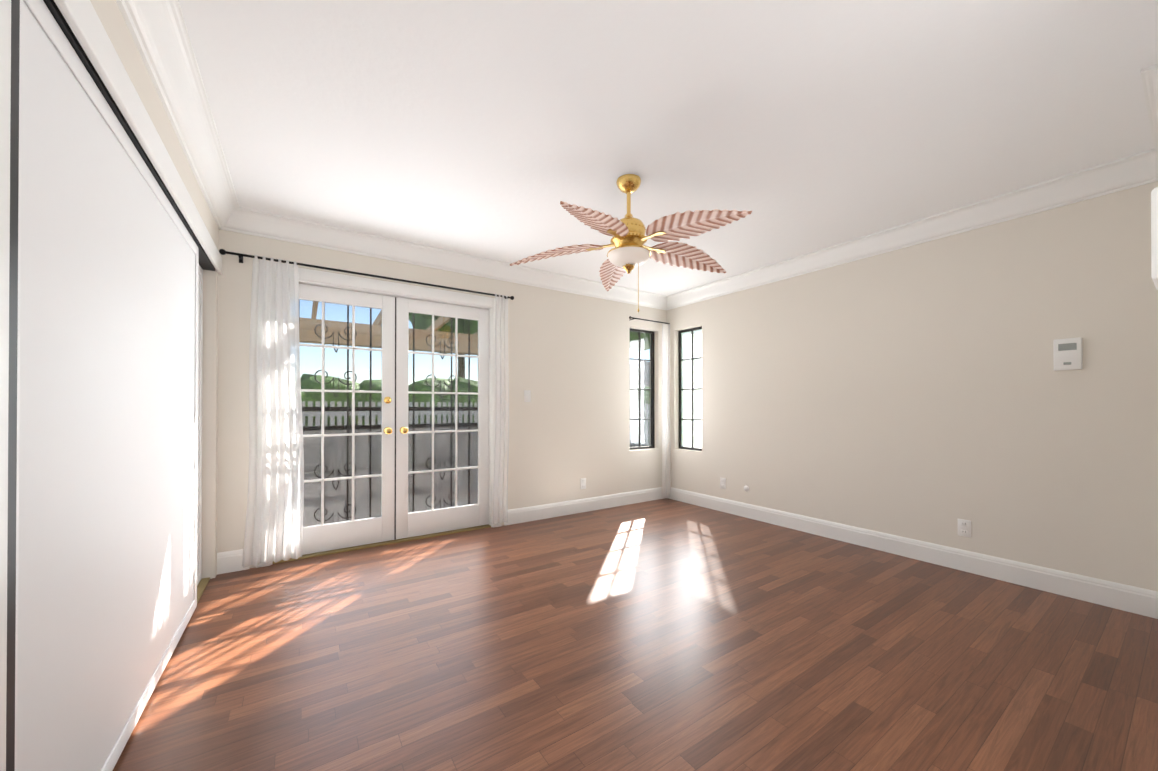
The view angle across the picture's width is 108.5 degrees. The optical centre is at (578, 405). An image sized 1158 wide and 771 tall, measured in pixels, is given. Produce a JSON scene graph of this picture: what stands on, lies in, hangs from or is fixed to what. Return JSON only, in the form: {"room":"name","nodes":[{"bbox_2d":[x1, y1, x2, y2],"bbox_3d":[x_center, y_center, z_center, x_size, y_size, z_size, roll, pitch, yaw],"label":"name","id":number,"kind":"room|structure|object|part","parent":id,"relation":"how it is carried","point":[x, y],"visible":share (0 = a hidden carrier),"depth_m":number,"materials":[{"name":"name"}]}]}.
{"room":"empty bedroom","nodes":[
{"label":"empty bedroom","id":0,"kind":"room"},
{"bbox_2d":[90,0,218,578],"bbox_3d":[-1.118,-0.105,0.726,0.150,2.440,4.870,0,0,-34],"label":"wall","id":1,"kind":"structure","parent":0,"point":[111,18],"depth_m":2.69,"materials":[{"name":"beige paint"}]},
{"bbox_2d":[0,0,10,770],"bbox_3d":[-1.019,0.115,0.723,0.012,2.000,0.076,0,0,-34],"label":"trim","id":2,"kind":"structure","parent":1,"relation":"attached to","point":[5,58],"depth_m":0.74,"materials":[{"name":"white paint"}]},
{"bbox_2d":[6,0,19,770],"bbox_3d":[-1.053,0.110,0.769,0.008,1.986,0.034,0,0,-34],"label":"track rail","id":3,"kind":"object","parent":1,"relation":"attached to","point":[12,403],"visible":0.5,"depth_m":0.77,"materials":[{"name":"black metal"}]},
{"bbox_2d":[15,0,198,770],"bbox_3d":[-1.612,0.114,1.538,0.034,1.981,1.830,0,0,-34],"label":"closet door","id":4,"kind":"structure","parent":1,"relation":"in","point":[107,460],"depth_m":1.15,"materials":[{"name":"white paint"}]},
{"bbox_2d":[43,0,214,270],"bbox_3d":[-1.756,-0.894,1.711,0.105,0.029,2.366,0,0,-34],"label":"track rail","id":5,"kind":"object","parent":1,"relation":"attached to","point":[205,263],"visible":0.22,"depth_m":1.26,"materials":[{"name":"black metal"}]},
{"bbox_2d":[54,0,221,274],"bbox_3d":[-1.703,-0.938,1.753,0.020,0.115,2.520,0,0,-34],"label":"trim","id":6,"kind":"structure","parent":1,"relation":"attached to","point":[82,19],"depth_m":1.27,"materials":[{"name":"white"}]},
{"bbox_2d":[116,0,243,233],"bbox_3d":[-1.048,-1.257,0.870,0.120,0.135,4.720,0,0,-34],"label":"crown molding","id":7,"kind":"structure","parent":1,"relation":"attached to","point":[160,34],"depth_m":1.67,"materials":[{"name":"white wood"}]},
{"bbox_2d":[197,264,202,585],"bbox_3d":[-2.101,0.118,2.176,0.034,1.981,1.175,0,0,-34],"label":"closet door","id":8,"kind":"structure","parent":1,"relation":"in","point":[199,480],"depth_m":2.63,"materials":[{"name":"white wood"}]},
{"bbox_2d":[217,229,666,567],"bbox_3d":[-0.709,-0.088,4.026,4.510,2.440,0.150,0,0,-34],"label":"wall","id":9,"kind":"structure","parent":0,"point":[569,368],"depth_m":4.14,"materials":[{"name":"beige paint"}]},
{"bbox_2d":[299,284,395,554],"bbox_3d":[-1.867,0.106,3.249,0.820,2.012,0.189,0,0,-34],"label":"door leaf","id":10,"kind":"structure","parent":9,"relation":"in","point":[327,536],"depth_m":3.29,"materials":[{"name":"white wood"}]},
{"bbox_3d":[-1.583,0.084,3.441,0.060,0.309,0.189,0,0,-34],"label":"knob","id":11,"kind":"part","parent":10,"relation":"part of","materials":[{"name":"gold metal"}]},
{"bbox_3d":[-1.536,0.108,3.481,0.011,2.010,0.053,0,0,-34],"label":"french door astragal gasket","id":12,"kind":"part","parent":10,"relation":"part of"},
{"bbox_2d":[219,249,513,299],"bbox_3d":[-1.496,-0.997,3.342,2.113,0.060,0.074,0,0,-34],"label":"bar","id":13,"kind":"object","parent":9,"relation":"attached to","point":[224,252],"visible":0.96,"depth_m":3.17,"materials":[{"name":"black metal"}]},
{"bbox_2d":[242,255,303,567],"bbox_3d":[-2.114,0.033,2.894,0.347,2.106,0.059,0,0,-34],"label":"curtain","id":14,"kind":"object","parent":13,"relation":"hanging from","point":[274,518],"visible":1,"depth_m":2.90,"materials":[{"name":"white fabric"}]},
{"bbox_2d":[493,294,508,523],"bbox_3d":[-0.718,0.033,3.831,0.160,2.096,0.044,0,0,-34],"label":"curtain","id":15,"kind":"object","parent":13,"relation":"hanging from","point":[500,496],"visible":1,"depth_m":3.84,"materials":[{"name":"white fabric"}]},
{"bbox_2d":[256,268,500,567],"bbox_3d":[-1.526,0.066,3.465,1.820,2.125,0.172,0,0,-34],"label":"door frame","id":16,"kind":"structure","parent":9,"relation":"attached to","point":[354,281],"depth_m":3.58,"materials":[{"name":"white wood"}]},
{"bbox_2d":[273,524,490,563],"bbox_3d":[-1.542,1.123,3.484,1.634,0.012,0.170,0,0,-34],"label":"french door threshold sill","id":17,"kind":"structure","parent":9,"relation":"attached to","point":[386,542],"depth_m":3.37,"materials":[{"name":"wood"}]},
{"bbox_2d":[396,297,488,538],"bbox_3d":[-1.192,0.108,3.703,0.808,2.012,0.189,0,0,-34],"label":"door leaf","id":18,"kind":"structure","parent":9,"relation":"in","point":[426,521],"depth_m":3.68,"materials":[{"name":"white wood"}]},
{"bbox_3d":[-1.481,0.209,3.508,0.060,0.060,0.189,0,0,-34],"label":"knob","id":19,"kind":"part","parent":18,"relation":"part of","materials":[{"name":"gold metal"}]},
{"bbox_3d":[-1.192,0.063,3.703,0.628,1.712,0.006,0,0,-34],"label":"glass","id":20,"kind":"part","parent":18,"relation":"part of","materials":[{"name":"clear glass"}]},
{"bbox_2d":[244,208,673,309],"bbox_3d":[-0.571,-1.241,3.961,4.060,0.135,0.120,0,0,-34],"label":"crown molding","id":21,"kind":"structure","parent":9,"relation":"attached to","point":[256,223],"depth_m":3.48,"materials":[{"name":"white"}]},
{"bbox_2d":[524,390,530,401],"bbox_3d":[-0.502,-0.088,4.068,0.070,0.115,0.010,0,0,-34],"label":"light switch","id":22,"kind":"object","parent":9,"relation":"attached to","point":[527,395],"visible":1,"depth_m":4.06,"materials":[{"name":"white plastic"}]},
{"bbox_2d":[580,478,585,488],"bbox_3d":[0.045,0.834,4.432,0.070,0.115,0.008,0,0,-34],"label":"electrical outlet","id":23,"kind":"object","parent":9,"relation":"attached to","point":[582,483],"visible":1,"depth_m":4.43,"materials":[{"name":"white plastic"}]},
{"bbox_2d":[504,487,663,525],"bbox_3d":[0.176,1.064,4.514,2.110,0.140,0.016,0,0,-34],"label":"baseboard","id":24,"kind":"structure","parent":9,"relation":"attached to","point":[532,513],"depth_m":4.39,"materials":[{"name":"white wood"}]},
{"bbox_2d":[630,328,654,449],"bbox_3d":[0.726,-0.189,5.002,0.458,1.428,0.035,0,0,-34],"label":"window","id":25,"kind":"structure","parent":9,"relation":"in","point":[639,405],"depth_m":5.03,"materials":[{"name":"brown metal"}]},
{"bbox_2d":[629,316,669,323],"bbox_3d":[0.815,-0.989,4.909,0.640,0.030,0.089,0,0,-34],"label":"bar","id":26,"kind":"object","parent":9,"relation":"attached to","point":[630,317],"visible":0.98,"depth_m":4.84,"materials":[{"name":"brown metal"}]},
{"bbox_2d":[661,323,670,497],"bbox_3d":[1.055,0.064,5.025,0.144,2.085,0.050,0,0,-34],"label":"curtain","id":27,"kind":"object","parent":26,"relation":"hanging from","point":[666,450],"visible":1,"depth_m":5.01,"materials":[{"name":"white fabric"}]},
{"bbox_2d":[113,498,1157,770],"bbox_3d":[0.380,1.180,1.817,5.160,0.120,5.020,0,0,-34],"label":"floor","id":28,"kind":"structure","parent":0,"point":[665,634],"depth_m":1.82,"materials":[{"name":"laminate"}]},
{"bbox_2d":[197,577,209,602],"bbox_3d":[-1.764,1.114,1.696,0.086,0.010,2.366,0,0,-34],"label":"floor track","id":29,"kind":"object","parent":28,"relation":"on","point":[202,584],"visible":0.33,"depth_m":2.56,"materials":[{"name":"gold metal"}]},
{"bbox_2d":[179,0,1157,295],"bbox_3d":[0.380,-1.380,1.830,5.160,0.120,5.020,0,0,-34],"label":"ceiling","id":30,"kind":"structure","parent":0,"point":[499,130],"depth_m":1.87,"materials":[{"name":"white paint"}]},
{"bbox_2d":[510,174,751,311],"bbox_3d":[0.340,-0.927,2.428,1.396,0.780,1.388,0,0,-34],"label":"ceiling fan","id":31,"kind":"object","parent":30,"relation":"hanging from","point":[629,252],"visible":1,"depth_m":2.37,"materials":[{"name":"gold metal"}]},
{"bbox_3d":[-0.144,-0.908,2.534,0.592,0.083,0.230,0,12,11],"label":"blade","id":32,"kind":"part","parent":31,"relation":"part of","materials":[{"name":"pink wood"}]},
{"bbox_3d":[0.069,-0.911,2.057,0.230,0.083,0.592,14,6,28],"label":"blade","id":33,"kind":"part","parent":31,"relation":"part of","materials":[{"name":"pink wood"}]},
{"bbox_3d":[0.132,-0.939,2.474,0.185,0.018,0.060,0,0,11],"label":"arm","id":34,"kind":"part","parent":31,"relation":"part of"},
{"bbox_3d":[0.244,-0.907,2.885,0.230,0.083,0.592,-12,1,-7],"label":"blade","id":35,"kind":"part","parent":31,"relation":"part of","materials":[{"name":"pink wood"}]},
{"bbox_3d":[0.212,-0.940,2.301,0.060,0.018,0.185,0,0,29],"label":"arm","id":36,"kind":"part","parent":31,"relation":"part of"},
{"bbox_3d":[0.291,-0.848,2.442,0.248,0.066,0.248,0,0,-34],"label":"lamp shade","id":37,"kind":"part","parent":31,"relation":"part of","materials":[{"name":"white glass"}]},
{"bbox_3d":[0.402,-0.940,2.324,0.060,0.018,0.185,0,0,-43],"label":"arm","id":38,"kind":"part","parent":31,"relation":"part of"},
{"bbox_3d":[0.439,-0.939,2.511,0.185,0.018,0.060,0,0,-25],"label":"arm","id":39,"kind":"part","parent":31,"relation":"part of"},
{"bbox_3d":[0.697,-0.908,2.624,0.592,0.083,0.230,0,-12,-25],"label":"blade","id":40,"kind":"part","parent":31,"relation":"part of","materials":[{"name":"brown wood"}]},
{"bbox_3d":[0.589,-0.911,2.113,0.230,0.083,0.592,16,-11,-42],"label":"blade","id":41,"kind":"part","parent":31,"relation":"part of","materials":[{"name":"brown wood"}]},
{"bbox_2d":[667,181,1157,590],"bbox_3d":[2.501,-0.093,3.158,0.150,2.440,4.870,0,0,-34],"label":"wall","id":42,"kind":"structure","parent":0,"point":[925,392],"depth_m":2.85,"materials":[{"name":"beige paint"}]},
{"bbox_2d":[678,326,701,450],"bbox_3d":[1.337,-0.189,4.907,0.035,1.428,0.408,0,0,-34],"label":"window","id":43,"kind":"structure","parent":42,"relation":"in","point":[690,389],"depth_m":4.93,"materials":[{"name":"brown metal"}]},
{"bbox_2d":[720,478,725,488],"bbox_3d":[1.534,0.834,4.449,0.008,0.115,0.070,0,0,-34],"label":"electrical outlet","id":44,"kind":"object","parent":42,"relation":"attached to","point":[722,483],"visible":1,"depth_m":4.44,"materials":[{"name":"white plastic"}]},
{"bbox_2d":[666,487,1157,618],"bbox_3d":[2.093,1.059,3.609,0.016,0.140,3.657,0,0,-34],"label":"baseboard","id":45,"kind":"structure","parent":42,"relation":"attached to","point":[1133,599],"depth_m":2.84,"materials":[{"name":"white wood"}]},
{"bbox_2d":[668,152,1157,307],"bbox_3d":[2.087,-1.243,3.538,0.120,0.135,3.527,0,0,-34],"label":"crown molding","id":46,"kind":"structure","parent":42,"relation":"attached to","point":[1128,172],"depth_m":2.85,"materials":[{"name":"white"}]},
{"bbox_2d":[958,519,970,537],"bbox_3d":[2.619,0.836,2.835,0.008,0.115,0.070,0,0,-34],"label":"electrical outlet","id":47,"kind":"object","parent":42,"relation":"attached to","point":[964,528],"visible":1,"depth_m":2.83,"materials":[{"name":"white plastic"}]},
{"bbox_2d":[1053,337,1082,370],"bbox_3d":[2.869,-0.299,2.449,0.029,0.185,0.110,0,0,-34],"label":"thermostat","id":48,"kind":"object","parent":42,"relation":"attached to","point":[1067,353],"visible":1,"depth_m":2.44,"materials":[{"name":"white plastic"}]},
{"bbox_2d":[1141,63,1157,179],"bbox_3d":[2.613,-1.252,1.840,0.880,0.135,0.120,0,0,-34],"label":"crown molding","id":49,"kind":"structure","parent":42,"relation":"attached to","point":[1149,75],"depth_m":1.86,"materials":[{"name":"white"}]},
{"bbox_2d":[1151,187,1157,289],"bbox_3d":[1.632,-0.383,1.144,0.200,0.400,0.066,0,0,-34],"label":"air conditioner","id":50,"kind":"object","parent":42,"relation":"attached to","point":[1154,234],"visible":1,"depth_m":1.11,"materials":[{"name":"white plastic"}]},
{"label":"outside","id":51,"kind":"structure","parent":0,"visible":0},
{"bbox_3d":[-1.767,1.231,10.784,70.000,0.070,60.000,0,0,-34],"label":"lawn","id":52,"kind":"structure","parent":51,"visible":0},
{"bbox_2d":[409,314,477,377],"bbox_3d":[-4.690,-2.277,16.163,4.747,6.940,5.001,0,0,-34],"label":"tree","id":53,"kind":"object","parent":52,"relation":"on","point":[466,332],"depth_m":15.14,"materials":[{"name":"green plant"}]},
{"bbox_3d":[-4.690,-3.836,16.170,4.747,3.823,5.001,0,0,-34],"label":"crown","id":54,"kind":"part","parent":53,"relation":"part of","materials":[{"name":"green plant"}]},
{"bbox_2d":[301,374,649,442],"bbox_3d":[-3.869,0.306,9.448,20.917,2.131,1.812,0,0,-34],"label":"hedge","id":55,"kind":"object","parent":52,"relation":"on","point":[409,386],"depth_m":9.00,"materials":[{"name":"green plant"}]},
{"bbox_2d":[302,401,649,445],"bbox_3d":[-2.934,0.546,8.907,22.035,1.220,0.060,0,0,-34],"label":"fence","id":56,"kind":"object","parent":52,"relation":"on","point":[410,422],"depth_m":8.65,"materials":[{"name":"grey"}]},
{"bbox_2d":[630,361,649,388],"bbox_3d":[2.920,-1.197,37.886,14.800,5.000,8.800,0,0,-34],"label":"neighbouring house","id":57,"kind":"structure","parent":52,"relation":"on","point":[643,375],"depth_m":34.12,"materials":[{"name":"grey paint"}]},
{"bbox_2d":[630,331,649,351],"bbox_3d":[1.116,-2.087,14.098,3.742,6.539,4.514,0,0,-34],"label":"tree","id":58,"kind":"object","parent":52,"relation":"on","point":[643,342],"depth_m":12.96,"materials":[{"name":"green plant"}]},
{"bbox_3d":[-1.179,1.176,6.324,22.000,0.055,4.200,0,0,-34],"label":"patio","id":59,"kind":"object","parent":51,"visible":0},
{"bbox_2d":[299,301,477,354],"bbox_3d":[-2.973,-0.337,5.415,7.000,2.950,4.620,0,0,-34],"label":"pergola","id":60,"kind":"object","parent":59,"relation":"on","point":[378,331],"depth_m":7.12,"materials":[{"name":"beige wood"}]},
{"bbox_2d":[299,301,477,519],"bbox_3d":[-1.592,0.104,3.564,1.670,2.010,0.024,0,0,-34],"label":"bars","id":61,"kind":"object","parent":59,"relation":"on","point":[369,408],"depth_m":3.47,"materials":[{"name":"black metal"}]},
{"bbox_2d":[314,324,335,352],"bbox_3d":[-2.000,-0.529,3.293,0.151,0.217,0.010,0,0,-34],"label":"scroll","id":62,"kind":"object","parent":61,"relation":"attached to","point":[326,337],"depth_m":3.30,"materials":[{"name":"black metal"}]},
{"bbox_2d":[314,370,335,397],"bbox_3d":[-2.000,-0.169,3.291,0.151,0.217,0.010,0,0,-34],"label":"scroll","id":63,"kind":"object","parent":61,"relation":"attached to","point":[327,383],"depth_m":3.29,"materials":[{"name":"black metal"}]},
{"bbox_2d":[314,464,335,488],"bbox_3d":[-2.000,0.571,3.287,0.151,0.217,0.010,0,0,-34],"label":"scroll","id":64,"kind":"object","parent":61,"relation":"attached to","point":[324,472],"depth_m":3.29,"materials":[{"name":"black metal"}]},
{"bbox_2d":[336,327,356,350],"bbox_3d":[-1.881,-0.529,3.373,0.151,0.217,0.010,0,0,-34],"label":"scroll","id":65,"kind":"object","parent":61,"relation":"attached to","point":[345,333],"depth_m":3.36,"materials":[{"name":"black metal"}]},
{"bbox_2d":[336,371,356,397],"bbox_3d":[-1.881,-0.169,3.371,0.151,0.217,0.010,0,0,-34],"label":"scroll","id":66,"kind":"object","parent":61,"relation":"attached to","point":[344,383],"depth_m":3.36,"materials":[{"name":"black metal"}]},
{"bbox_2d":[336,462,356,489],"bbox_3d":[-1.881,0.571,3.367,0.151,0.217,0.010,0,0,-34],"label":"scroll","id":67,"kind":"object","parent":61,"relation":"attached to","point":[346,470],"depth_m":3.37,"materials":[{"name":"black metal"}]},
{"bbox_2d":[303,426,477,525],"bbox_3d":[-1.600,0.629,3.573,1.610,0.900,0.002,0,0,-34],"label":"screen","id":68,"kind":"object","parent":61,"relation":"attached to","point":[421,449],"depth_m":3.50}
]}

